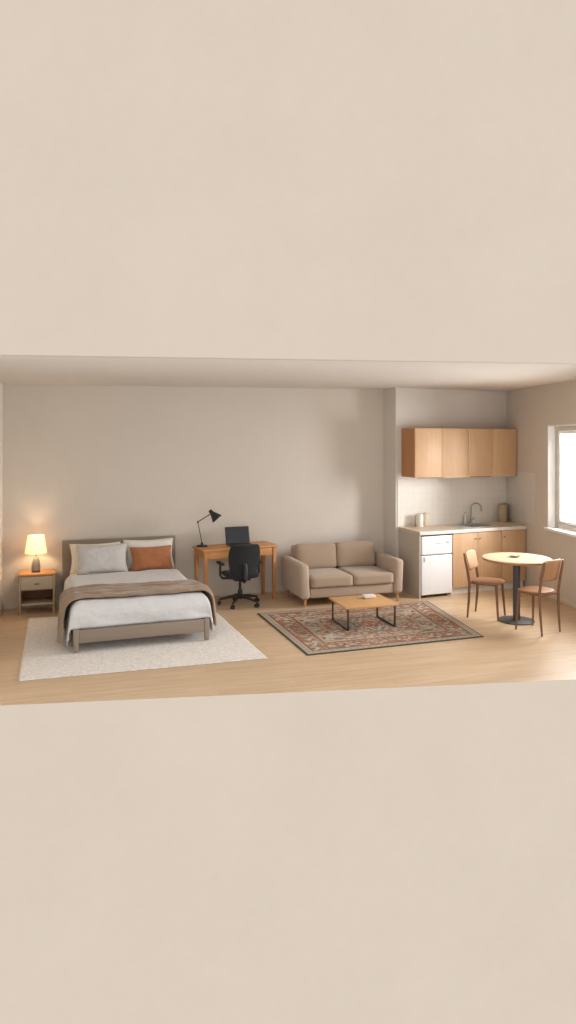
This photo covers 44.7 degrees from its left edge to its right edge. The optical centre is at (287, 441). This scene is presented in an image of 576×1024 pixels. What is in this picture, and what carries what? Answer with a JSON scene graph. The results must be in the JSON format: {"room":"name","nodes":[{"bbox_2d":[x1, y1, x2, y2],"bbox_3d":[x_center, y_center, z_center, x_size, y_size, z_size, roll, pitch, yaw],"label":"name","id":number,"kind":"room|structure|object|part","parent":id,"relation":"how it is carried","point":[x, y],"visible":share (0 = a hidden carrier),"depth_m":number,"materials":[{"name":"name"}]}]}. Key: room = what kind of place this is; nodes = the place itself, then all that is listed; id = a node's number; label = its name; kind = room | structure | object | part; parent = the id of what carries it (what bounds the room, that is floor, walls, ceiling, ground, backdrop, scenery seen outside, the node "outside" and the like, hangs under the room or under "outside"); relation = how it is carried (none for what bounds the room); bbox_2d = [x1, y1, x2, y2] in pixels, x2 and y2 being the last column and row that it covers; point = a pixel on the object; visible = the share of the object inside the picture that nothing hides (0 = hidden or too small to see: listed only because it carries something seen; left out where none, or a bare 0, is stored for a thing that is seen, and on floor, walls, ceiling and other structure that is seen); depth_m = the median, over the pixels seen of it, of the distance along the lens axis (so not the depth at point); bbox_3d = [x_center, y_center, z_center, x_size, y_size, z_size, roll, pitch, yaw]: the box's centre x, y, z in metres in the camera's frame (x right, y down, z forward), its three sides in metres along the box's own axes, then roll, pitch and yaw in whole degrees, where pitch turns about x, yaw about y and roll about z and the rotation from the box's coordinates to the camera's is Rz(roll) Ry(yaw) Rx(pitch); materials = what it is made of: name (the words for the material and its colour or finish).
{"room":"studio apartment","nodes":[
{"label":"studio apartment","id":0,"kind":"room"},
{"bbox_2d":[0,383,2,608],"bbox_3d":[-3.263,0.650,7.337,0.200,3.000,3.359,0,0,-17],"label":"wall","id":1,"kind":"structure","parent":0,"point":[1,384],"depth_m":8.84,"materials":[{"name":"paint"}]},
{"bbox_2d":[3,384,383,603],"bbox_3d":[-1.232,0.650,9.819,5.535,3.000,0.200,0,0,-17],"label":"wall","id":2,"kind":"structure","parent":0,"point":[292,466],"depth_m":9.68,"materials":[{"name":"paint"}]},
{"bbox_2d":[3,586,286,609],"bbox_3d":[-1.110,2.112,9.745,5.324,0.074,0.011,0,0,-17],"label":"baseboard","id":3,"kind":"structure","parent":2,"relation":"attached to","point":[281,588],"depth_m":9.81,"materials":[{"name":"paint"}]},
{"bbox_2d":[0,0,575,364],"bbox_3d":[0.997,-3.531,6.175,11.670,5.638,0.100,0,0,-7],"label":"background","id":4,"kind":"structure","parent":0,"point":[304,180],"depth_m":6.00,"materials":[{"name":"paint"}]},
{"bbox_2d":[0,679,575,1023],"bbox_3d":[1.004,5.898,6.123,11.671,7.504,0.003,0,0,-7],"label":"background","id":5,"kind":"structure","parent":0,"point":[399,855],"depth_m":6.00,"materials":[{"name":"paint"}]},
{"bbox_2d":[0,586,575,704],"bbox_3d":[0.713,2.210,8.058,8.325,0.120,5.404,0,0,-17],"label":"floor","id":6,"kind":"structure","parent":0,"point":[505,654],"depth_m":6.86,"materials":[{"name":"brown wood"}]},
{"bbox_2d":[18,569,55,615],"bbox_3d":[-3.183,1.900,8.888,0.440,0.500,0.370,0,0,-18],"label":"nightstand","id":7,"kind":"object","parent":6,"relation":"on","point":[38,588],"visible":1,"depth_m":8.78,"materials":[{"name":"brown wood"}]},
{"bbox_3d":[-3.327,1.911,8.682,0.028,0.478,0.028,0,0,-18],"label":"leg","id":8,"kind":"part","parent":7,"relation":"part of","materials":[{"name":"brown wood"}]},
{"bbox_2d":[25,534,46,572],"bbox_3d":[-3.202,1.419,8.892,0.268,0.462,0.268,0,0,-17],"label":"table lamp","id":9,"kind":"object","parent":7,"relation":"on","point":[35,544],"visible":1,"depth_m":8.81,"materials":[{"name":"fabric"}]},
{"bbox_3d":[-3.202,1.298,8.892,0.268,0.222,0.268,0,0,-17],"label":"lamp shade","id":10,"kind":"part","parent":9,"relation":"part of","materials":[{"name":"fabric"}]},
{"bbox_2d":[21,597,52,605],"bbox_3d":[-3.183,2.025,8.889,0.374,0.020,0.324,0,0,-18],"label":"shelf","id":11,"kind":"object","parent":7,"relation":"attached to","point":[25,601],"depth_m":8.90,"materials":[{"name":"brown wood"}]},
{"bbox_3d":[-3.174,1.760,8.863,0.370,0.164,0.283,0,0,-18],"label":"drawer","id":12,"kind":"part","parent":7,"relation":"part of","materials":[{"name":"brown wood"}]},
{"bbox_3d":[-3.235,1.851,9.050,0.370,0.358,0.012,0,0,-18],"label":"panel","id":13,"kind":"part","parent":7,"relation":"part of","materials":[{"name":"brown wood"}]},
{"bbox_3d":[-2.945,1.911,8.806,0.028,0.478,0.028,0,0,-18],"label":"leg","id":14,"kind":"part","parent":7,"relation":"part of","materials":[{"name":"brown wood"}]},
{"bbox_2d":[18,613,267,680],"bbox_3d":[-1.676,2.141,7.721,2.374,0.016,2.368,0,0,-17],"label":"shag rug","id":15,"kind":"object","parent":6,"relation":"on","point":[43,657],"visible":0.59,"depth_m":7.13,"materials":[{"name":"fabric"}]},
{"bbox_2d":[62,535,209,652],"bbox_3d":[-1.872,1.712,8.310,1.470,0.875,2.165,0,0,-20],"label":"bed","id":16,"kind":"object","parent":15,"relation":"on","point":[199,625],"visible":0.3,"depth_m":7.40,"materials":[{"name":"wood"}]},
{"bbox_3d":[-2.147,2.018,7.088,0.056,0.226,0.055,0,0,-20],"label":"leg","id":17,"kind":"part","parent":16,"relation":"part of","materials":[{"name":"beige wood"}]},
{"bbox_3d":[-2.231,1.603,9.302,1.470,0.655,0.055,0,0,-20],"label":"headboard","id":18,"kind":"part","parent":16,"relation":"part of","materials":[{"name":"wood"}]},
{"bbox_2d":[70,571,200,629],"bbox_3d":[-1.878,1.821,8.337,1.317,0.253,1.970,0,0,-20],"label":"mattress","id":19,"kind":"object","parent":16,"relation":"on","point":[128,571],"visible":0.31,"depth_m":7.43,"materials":[{"name":"fabric"}]},
{"bbox_2d":[69,542,119,574],"bbox_3d":[-2.481,1.494,9.024,0.645,0.374,0.193,0,0,-22],"label":"bed pillow","id":20,"kind":"object","parent":19,"relation":"on","point":[74,566],"visible":0.26,"depth_m":8.92,"materials":[{"name":"beige fabric"}]},
{"bbox_2d":[76,543,127,574],"bbox_3d":[-2.357,1.488,8.884,0.641,0.372,0.234,0,0,-19],"label":"bed pillow","id":21,"kind":"object","parent":19,"relation":"on","point":[92,559],"visible":0.96,"depth_m":8.82,"materials":[{"name":"grey fabric"}]},
{"bbox_2d":[63,569,213,645],"bbox_3d":[-1.790,1.855,8.086,1.553,0.451,1.594,0,0,-20],"label":"duvet","id":22,"kind":"object","parent":19,"relation":"on","point":[83,613],"visible":0.64,"depth_m":7.44,"materials":[{"name":"fabric"}]},
{"bbox_2d":[57,579,216,643],"bbox_3d":[-1.659,1.810,7.722,1.714,0.460,0.785,0,0,-20],"label":"throw blanket","id":23,"kind":"object","parent":22,"relation":"on","point":[67,596],"visible":0.92,"depth_m":7.65,"materials":[{"name":"beige fabric"}]},
{"bbox_2d":[123,538,174,570],"bbox_3d":[-1.838,1.484,9.261,0.664,0.394,0.193,0,0,-21],"label":"bed pillow","id":24,"kind":"object","parent":19,"relation":"on","point":[168,541],"visible":0.39,"depth_m":9.23,"materials":[{"name":"white fabric"}]},
{"bbox_2d":[130,545,172,571],"bbox_3d":[-1.772,1.516,9.092,0.547,0.314,0.222,0,0,-22],"label":"lumbar pillow","id":25,"kind":"object","parent":19,"relation":"on","point":[159,557],"visible":0.91,"depth_m":9.03,"materials":[{"name":"orange fabric"}]},
{"bbox_3d":[-1.511,1.972,7.313,1.294,0.131,0.035,0,0,-20],"label":"foot rail","id":26,"kind":"part","parent":16,"relation":"part of","materials":[{"name":"beige wood"}]},
{"bbox_3d":[-0.878,2.018,7.548,0.056,0.226,0.055,0,0,-20],"label":"leg","id":27,"kind":"part","parent":16,"relation":"part of","materials":[{"name":"beige wood"}]},
{"bbox_2d":[192,541,277,598],"bbox_3d":[-0.712,1.778,9.508,1.080,0.745,0.440,0,0,-27],"label":"desk","id":28,"kind":"object","parent":6,"relation":"on","point":[216,551],"visible":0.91,"depth_m":9.43,"materials":[{"name":"brown wood"}]},
{"bbox_3d":[-1.233,1.790,9.439,0.050,0.719,0.050,0,0,-27],"label":"leg","id":29,"kind":"part","parent":28,"relation":"part of","materials":[{"name":"brown wood"}]},
{"bbox_3d":[-1.074,1.790,9.127,0.050,0.719,0.050,0,0,-27],"label":"leg","id":30,"kind":"part","parent":28,"relation":"part of","materials":[{"name":"brown wood"}]},
{"bbox_2d":[196,509,220,546],"bbox_3d":[-1.061,1.153,9.412,0.344,0.502,0.160,0,0,1],"label":"desk lamp","id":31,"kind":"object","parent":28,"relation":"on","point":[214,515],"visible":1,"depth_m":9.38,"materials":[{"name":"black metal"}]},
{"bbox_3d":[-0.967,0.995,9.399,0.173,0.186,0.150,0,0,-30],"label":"lamp shade","id":32,"kind":"part","parent":31,"relation":"part of","materials":[{"name":"black metal"}]},
{"bbox_2d":[225,526,251,546],"bbox_3d":[-0.653,1.284,9.517,0.345,0.239,0.278,0,0,-23],"label":"laptop","id":33,"kind":"object","parent":28,"relation":"on","point":[239,535],"visible":0.96,"depth_m":9.60,"materials":[{"name":"metal"}]},
{"bbox_3d":[-0.351,1.790,9.888,0.050,0.719,0.050,0,0,-27],"label":"leg","id":34,"kind":"part","parent":28,"relation":"part of","materials":[{"name":"brown wood"}]},
{"bbox_3d":[-0.192,1.790,9.576,0.050,0.719,0.050,0,0,-27],"label":"leg","id":35,"kind":"part","parent":28,"relation":"part of","materials":[{"name":"brown wood"}]},
{"bbox_2d":[216,544,263,608],"bbox_3d":[-0.635,1.735,9.259,0.594,0.829,0.593,0,0,-20],"label":"office chair","id":36,"kind":"object","parent":6,"relation":"on","point":[244,561],"visible":1,"depth_m":9.05,"materials":[{"name":"black fabric"}]},
{"bbox_3d":[-0.818,1.709,9.206,0.182,0.209,0.036,0,0,-20],"label":"armrest","id":37,"kind":"part","parent":36,"relation":"part of","materials":[{"name":"black plastic"}]},
{"bbox_3d":[-0.633,1.742,9.254,0.449,0.079,0.429,0,0,-20],"label":"seat","id":38,"kind":"part","parent":36,"relation":"part of","materials":[{"name":"black fabric"}]},
{"bbox_3d":[-0.558,1.524,9.048,0.426,0.407,0.138,0,0,-20],"label":"backrest","id":39,"kind":"part","parent":36,"relation":"part of","materials":[{"name":"black fabric"}]},
{"bbox_2d":[282,540,402,607],"bbox_3d":[0.736,1.784,9.655,1.488,0.736,0.882,0,0,-18],"label":"sofa","id":40,"kind":"object","parent":6,"relation":"on","point":[325,569],"visible":1,"depth_m":9.46,"materials":[{"name":"beige fabric"}]},
{"bbox_3d":[0.098,1.815,9.447,0.146,0.460,0.860,0,0,-17],"label":"arm","id":41,"kind":"part","parent":40,"relation":"part of"},
{"bbox_3d":[0.630,1.742,9.991,1.210,0.585,0.178,0,0,-17],"label":"frame","id":42,"kind":"part","parent":40,"relation":"part of","materials":[{"name":"beige fabric"}]},
{"bbox_2d":[294,542,336,568],"bbox_3d":[0.382,1.592,9.789,0.587,0.352,0.218,0,0,-17],"label":"cushion","id":43,"kind":"object","parent":40,"relation":"on","point":[323,555],"depth_m":9.71,"materials":[{"name":"beige fabric"}]},
{"bbox_2d":[309,568,352,587],"bbox_3d":[0.486,1.830,9.459,0.587,0.174,0.660,0,0,-17],"label":"seat cushion","id":44,"kind":"object","parent":40,"relation":"on","point":[318,577],"depth_m":9.20,"materials":[{"name":"beige fabric"}]},
{"bbox_3d":[0.733,1.970,9.663,1.190,0.131,0.830,0,0,-17],"label":"seat","id":45,"kind":"part","parent":40,"relation":"part of","materials":[{"name":"beige fabric"}]},
{"bbox_2d":[334,540,374,566],"bbox_3d":[0.948,1.591,9.967,0.587,0.350,0.219,0,0,-17],"label":"cushion","id":46,"kind":"object","parent":40,"relation":"on","point":[349,553],"depth_m":9.87,"materials":[{"name":"beige fabric"}]},
{"bbox_2d":[337,566,393,584],"bbox_3d":[1.052,1.830,9.637,0.587,0.172,0.660,0,0,-17],"label":"seat cushion","id":47,"kind":"object","parent":40,"relation":"on","point":[360,575],"depth_m":9.39,"materials":[{"name":"beige fabric"}]},
{"bbox_3d":[1.377,1.815,9.850,0.146,0.460,0.860,0,0,-17],"label":"arm","id":48,"kind":"part","parent":40,"relation":"part of"},
{"bbox_2d":[257,601,483,655],"bbox_3d":[1.011,2.144,8.236,2.366,0.010,1.816,0,0,-17],"label":"oriental rug","id":49,"kind":"object","parent":6,"relation":"on","point":[312,631],"visible":0.91,"depth_m":8.07,"materials":[{"name":"fabric"}]},
{"bbox_2d":[329,594,398,630],"bbox_3d":[0.885,2.002,8.239,0.660,0.273,0.560,0,0,-17],"label":"coffee table","id":50,"kind":"object","parent":49,"relation":"on","point":[357,601],"visible":1,"depth_m":8.13,"materials":[{"name":"brown wood"}]},
{"bbox_2d":[362,594,375,598],"bbox_3d":[0.966,1.845,8.368,0.148,0.040,0.098,0,0,-17],"label":"dish","id":51,"kind":"object","parent":50,"relation":"on","point":[366,596],"visible":1,"depth_m":8.33,"materials":[{"name":"white ceramic"}]},
{"bbox_2d":[399,530,420,598],"bbox_3d":[1.719,1.715,9.906,0.018,0.868,0.644,0,0,-17],"label":"end panel","id":52,"kind":"object","parent":6,"relation":"on","point":[409,543],"visible":0.82,"depth_m":9.83,"materials":[{"name":"beige laminate"}]},
{"bbox_2d":[421,534,451,596],"bbox_3d":[1.954,1.717,9.960,0.510,0.866,0.586,0,0,-23],"label":"fridge","id":53,"kind":"object","parent":6,"relation":"on","point":[436,558],"visible":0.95,"depth_m":9.69,"materials":[{"name":"metal"}]},
{"bbox_3d":[2.059,1.839,9.713,0.510,0.542,0.042,0,0,-23],"label":"door","id":54,"kind":"part","parent":53,"relation":"part of","materials":[{"name":"metal"}]},
{"bbox_3d":[2.059,1.430,9.713,0.510,0.256,0.042,0,0,-23],"label":"freezer door","id":55,"kind":"part","parent":53,"relation":"part of","materials":[{"name":"metal"}]},
{"bbox_3d":[2.068,1.323,9.692,0.486,0.023,0.005,0,0,-23],"label":"trim","id":56,"kind":"part","parent":53,"relation":"part of","materials":[{"name":"white paint"}]},
{"bbox_2d":[450,531,501,593],"bbox_3d":[2.589,1.716,10.260,0.855,0.867,0.650,0,0,-23],"label":"base cabinet","id":57,"kind":"object","parent":6,"relation":"on","point":[486,542],"visible":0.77,"depth_m":9.97,"materials":[{"name":"brown wood"}]},
{"bbox_2d":[399,521,526,534],"bbox_3d":[2.618,1.257,10.280,2.044,0.046,0.657,0,0,-23],"label":"countertop","id":58,"kind":"structure","parent":57,"relation":"on","point":[440,528],"depth_m":10.03,"materials":[{"name":"stone"}]},
{"bbox_2d":[416,513,422,526],"bbox_3d":[1.923,1.133,10.216,0.104,0.202,0.104,0,0,-23],"label":"canister","id":59,"kind":"object","parent":58,"relation":"on","point":[419,517],"visible":1,"depth_m":10.17,"materials":[{"name":"white ceramic"}]},
{"bbox_2d":[422,512,428,525],"bbox_3d":[2.014,1.131,10.293,0.104,0.207,0.104,0,0,-23],"label":"canister","id":60,"kind":"object","parent":58,"relation":"on","point":[425,515],"visible":0.87,"depth_m":10.25,"materials":[{"name":"white ceramic"}]},
{"bbox_2d":[445,523,495,527],"bbox_3d":[2.703,1.316,10.335,0.618,0.179,0.460,0,0,-23],"label":"sink","id":61,"kind":"object","parent":58,"relation":"in","point":[464,525],"visible":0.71,"depth_m":10.43,"materials":[{"name":"metal"}]},
{"bbox_2d":[460,523,491,526],"bbox_3d":[2.773,1.318,10.349,0.396,0.175,0.328,0,0,-23],"label":"basin","id":62,"kind":"object","parent":61,"relation":"in","point":[470,524],"depth_m":10.51,"materials":[{"name":"metal"}]},
{"bbox_2d":[469,502,481,522],"bbox_3d":[2.847,1.071,10.615,0.192,0.316,0.086,0,0,21],"label":"tap","id":63,"kind":"object","parent":58,"relation":"on","point":[471,519],"visible":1,"depth_m":10.61,"materials":[{"name":"silver metal"}]},
{"bbox_2d":[498,503,506,522],"bbox_3d":[3.300,1.089,10.774,0.136,0.292,0.136,0,0,-23],"label":"canister","id":64,"kind":"object","parent":58,"relation":"on","point":[502,508],"visible":1,"depth_m":10.71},
{"bbox_3d":[2.506,1.667,9.908,0.424,0.761,0.018,0,0,-23],"label":"door","id":65,"kind":"part","parent":57,"relation":"part of","materials":[{"name":"brown wood"}]},
{"bbox_3d":[2.899,1.667,10.075,0.424,0.761,0.018,0,0,-23],"label":"door","id":66,"kind":"part","parent":57,"relation":"part of","materials":[{"name":"brown wood"}]},
{"bbox_2d":[463,549,505,620],"bbox_3d":[2.436,1.753,8.641,0.446,0.795,0.403,0,0,31],"label":"dining chair","id":67,"kind":"object","parent":6,"relation":"on","point":[471,556],"visible":1,"depth_m":8.63,"materials":[{"name":"brown wood"}]},
{"bbox_3d":[2.191,1.758,8.576,0.095,0.785,0.038,0,0,31],"label":"leg","id":68,"kind":"part","parent":67,"relation":"part of","materials":[{"name":"brown wood"}]},
{"bbox_3d":[2.282,1.471,8.734,0.088,0.231,0.369,0,0,31],"label":"backrest","id":69,"kind":"part","parent":67,"relation":"part of","materials":[{"name":"brown wood"}]},
{"bbox_3d":[2.379,1.758,8.888,0.095,0.785,0.038,0,0,31],"label":"leg","id":70,"kind":"part","parent":67,"relation":"part of","materials":[{"name":"brown wood"}]},
{"bbox_3d":[2.464,1.711,8.624,0.380,0.022,0.391,0,0,31],"label":"seat","id":71,"kind":"part","parent":67,"relation":"part of","materials":[{"name":"brown wood"}]},
{"bbox_3d":[2.515,1.935,8.420,0.033,0.432,0.066,0,0,-25],"label":"leg","id":72,"kind":"part","parent":67,"relation":"part of","materials":[{"name":"brown wood"}]},
{"bbox_3d":[2.668,1.935,8.676,0.066,0.432,0.033,0,0,-3],"label":"leg","id":73,"kind":"part","parent":67,"relation":"part of","materials":[{"name":"brown wood"}]},
{"bbox_2d":[499,529,525,588],"bbox_3d":[3.190,1.716,10.515,0.444,0.867,0.650,0,0,-23],"label":"base cabinet","id":74,"kind":"object","parent":6,"relation":"on","point":[514,541],"visible":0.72,"depth_m":10.23,"materials":[{"name":"brown wood"}]},
{"bbox_2d":[482,552,551,624],"bbox_3d":[2.746,1.769,8.410,0.800,0.762,0.800,0,0,-17],"label":"dining table","id":75,"kind":"object","parent":6,"relation":"on","point":[525,559],"visible":0.89,"depth_m":8.37,"materials":[{"name":"brown wood"}]},
{"bbox_2d":[515,559,563,636],"bbox_3d":[2.850,1.732,7.966,0.383,0.839,0.424,0,0,-35],"label":"dining chair","id":76,"kind":"object","parent":6,"relation":"on","point":[550,569],"visible":1,"depth_m":7.87,"materials":[{"name":"brown wood"}]},
{"bbox_3d":[2.635,1.923,8.027,0.063,0.456,0.032,0,0,21],"label":"leg","id":77,"kind":"part","parent":76,"relation":"part of","materials":[{"name":"brown wood"}]},
{"bbox_3d":[2.867,1.923,8.189,0.032,0.456,0.063,0,0,-1],"label":"leg","id":78,"kind":"part","parent":76,"relation":"part of","materials":[{"name":"brown wood"}]},
{"bbox_3d":[2.832,1.687,7.992,0.371,0.023,0.361,0,0,-35],"label":"seat","id":79,"kind":"part","parent":76,"relation":"part of","materials":[{"name":"brown wood"}]},
{"bbox_3d":[2.847,1.709,7.971,0.323,0.021,0.299,0,0,-35],"label":"seat frame","id":80,"kind":"part","parent":76,"relation":"part of","materials":[{"name":"brown wood"}]},
{"bbox_3d":[2.804,1.737,7.730,0.037,0.828,0.090,0,0,-35],"label":"leg","id":81,"kind":"part","parent":76,"relation":"part of","materials":[{"name":"brown wood"}]},
{"bbox_3d":[2.948,1.434,7.827,0.351,0.244,0.084,0,0,-35],"label":"backrest","id":82,"kind":"part","parent":76,"relation":"part of","materials":[{"name":"brown wood"}]},
{"bbox_3d":[3.088,1.737,7.929,0.036,0.828,0.090,0,0,-35],"label":"leg","id":83,"kind":"part","parent":76,"relation":"part of","materials":[{"name":"brown wood"}]},
{"bbox_2d":[0,356,575,390],"bbox_3d":[0.711,-0.843,8.105,8.300,0.205,5.314,0,0,-17],"label":"ceiling","id":84,"kind":"structure","parent":0,"point":[21,370],"depth_m":7.92,"materials":[{"name":"paint"}]},
{"bbox_2d":[384,388,506,557],"bbox_3d":[2.488,0.650,10.930,2.240,3.000,0.850,0,0,-17],"label":"wall","id":85,"kind":"structure","parent":0,"point":[404,408],"depth_m":10.45,"materials":[{"name":"paint"}]},
{"bbox_2d":[402,428,467,477],"bbox_3d":[2.151,0.161,10.246,0.917,0.711,0.355,0,0,-23],"label":"upper cabinet","id":86,"kind":"object","parent":85,"relation":"attached to","point":[426,452],"visible":1,"depth_m":10.08,"materials":[{"name":"brown wood"}]},
{"bbox_3d":[2.005,0.157,10.005,0.454,0.704,0.018,0,0,-23],"label":"door","id":87,"kind":"part","parent":86,"relation":"part of","materials":[{"name":"brown wood"}]},
{"bbox_3d":[2.427,0.157,10.185,0.454,0.704,0.018,0,0,-23],"label":"door","id":88,"kind":"part","parent":86,"relation":"part of","materials":[{"name":"brown wood"}]},
{"bbox_2d":[398,473,505,527],"bbox_3d":[2.512,0.850,10.597,1.983,0.800,0.007,0,0,-23],"label":"backsplash","id":89,"kind":"structure","parent":85,"relation":"attached to","point":[445,500],"depth_m":10.57,"materials":[{"name":"white tile"}]},
{"bbox_2d":[468,429,516,476],"bbox_3d":[2.990,0.161,10.602,0.898,0.711,0.355,0,0,-23],"label":"upper cabinet","id":90,"kind":"object","parent":85,"relation":"attached to","point":[491,452],"visible":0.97,"depth_m":10.44,"materials":[{"name":"brown wood"}]},
{"bbox_3d":[2.847,0.157,10.363,0.444,0.704,0.018,0,0,-23],"label":"door","id":91,"kind":"part","parent":90,"relation":"part of","materials":[{"name":"brown wood"}]},
{"bbox_3d":[3.261,0.157,10.539,0.444,0.704,0.018,0,0,-23],"label":"door","id":92,"kind":"part","parent":90,"relation":"part of","materials":[{"name":"brown wood"}]},
{"bbox_2d":[507,380,575,603],"bbox_3d":[3.826,0.650,8.883,0.220,3.000,4.486,0,0,-8],"label":"wall","id":93,"kind":"structure","parent":0,"point":[530,411],"depth_m":9.89,"materials":[{"name":"paint"}]},
{"bbox_2d":[507,472,535,524],"bbox_3d":[3.493,0.818,10.515,0.006,0.735,0.938,0,0,-8],"label":"backsplash","id":94,"kind":"structure","parent":93,"relation":"attached to","point":[521,488],"depth_m":10.45,"materials":[{"name":"beige paint"}]},
{"bbox_2d":[527,584,575,608],"bbox_3d":[3.765,2.115,8.463,0.014,0.069,3.670,0,0,-8],"label":"baseboard","id":95,"kind":"structure","parent":93,"relation":"attached to","point":[554,597],"depth_m":9.27,"materials":[{"name":"paint"}]},
{"bbox_2d":[544,424,575,537],"bbox_3d":[3.800,0.492,8.834,0.245,1.455,1.855,0,0,-8],"label":"window","id":96,"kind":"structure","parent":93,"relation":"in","point":[556,524],"depth_m":9.65,"materials":[{"name":"white paint"}]},
{"bbox_3d":[3.800,1.202,8.834,0.245,0.037,1.855,0,0,-8],"label":"sill","id":97,"kind":"part","parent":96,"relation":"part of","materials":[{"name":"white paint"}]},
{"bbox_3d":[3.857,0.480,8.841,0.070,1.390,1.755,0,0,-8],"label":"frame","id":98,"kind":"part","parent":96,"relation":"part of","materials":[{"name":"paint"}]},
{"bbox_3d":[3.800,0.480,9.259,0.043,1.256,0.778,0,0,-8],"label":"sash","id":99,"kind":"part","parent":96,"relation":"part of","materials":[{"name":"white paint"}]}
]}

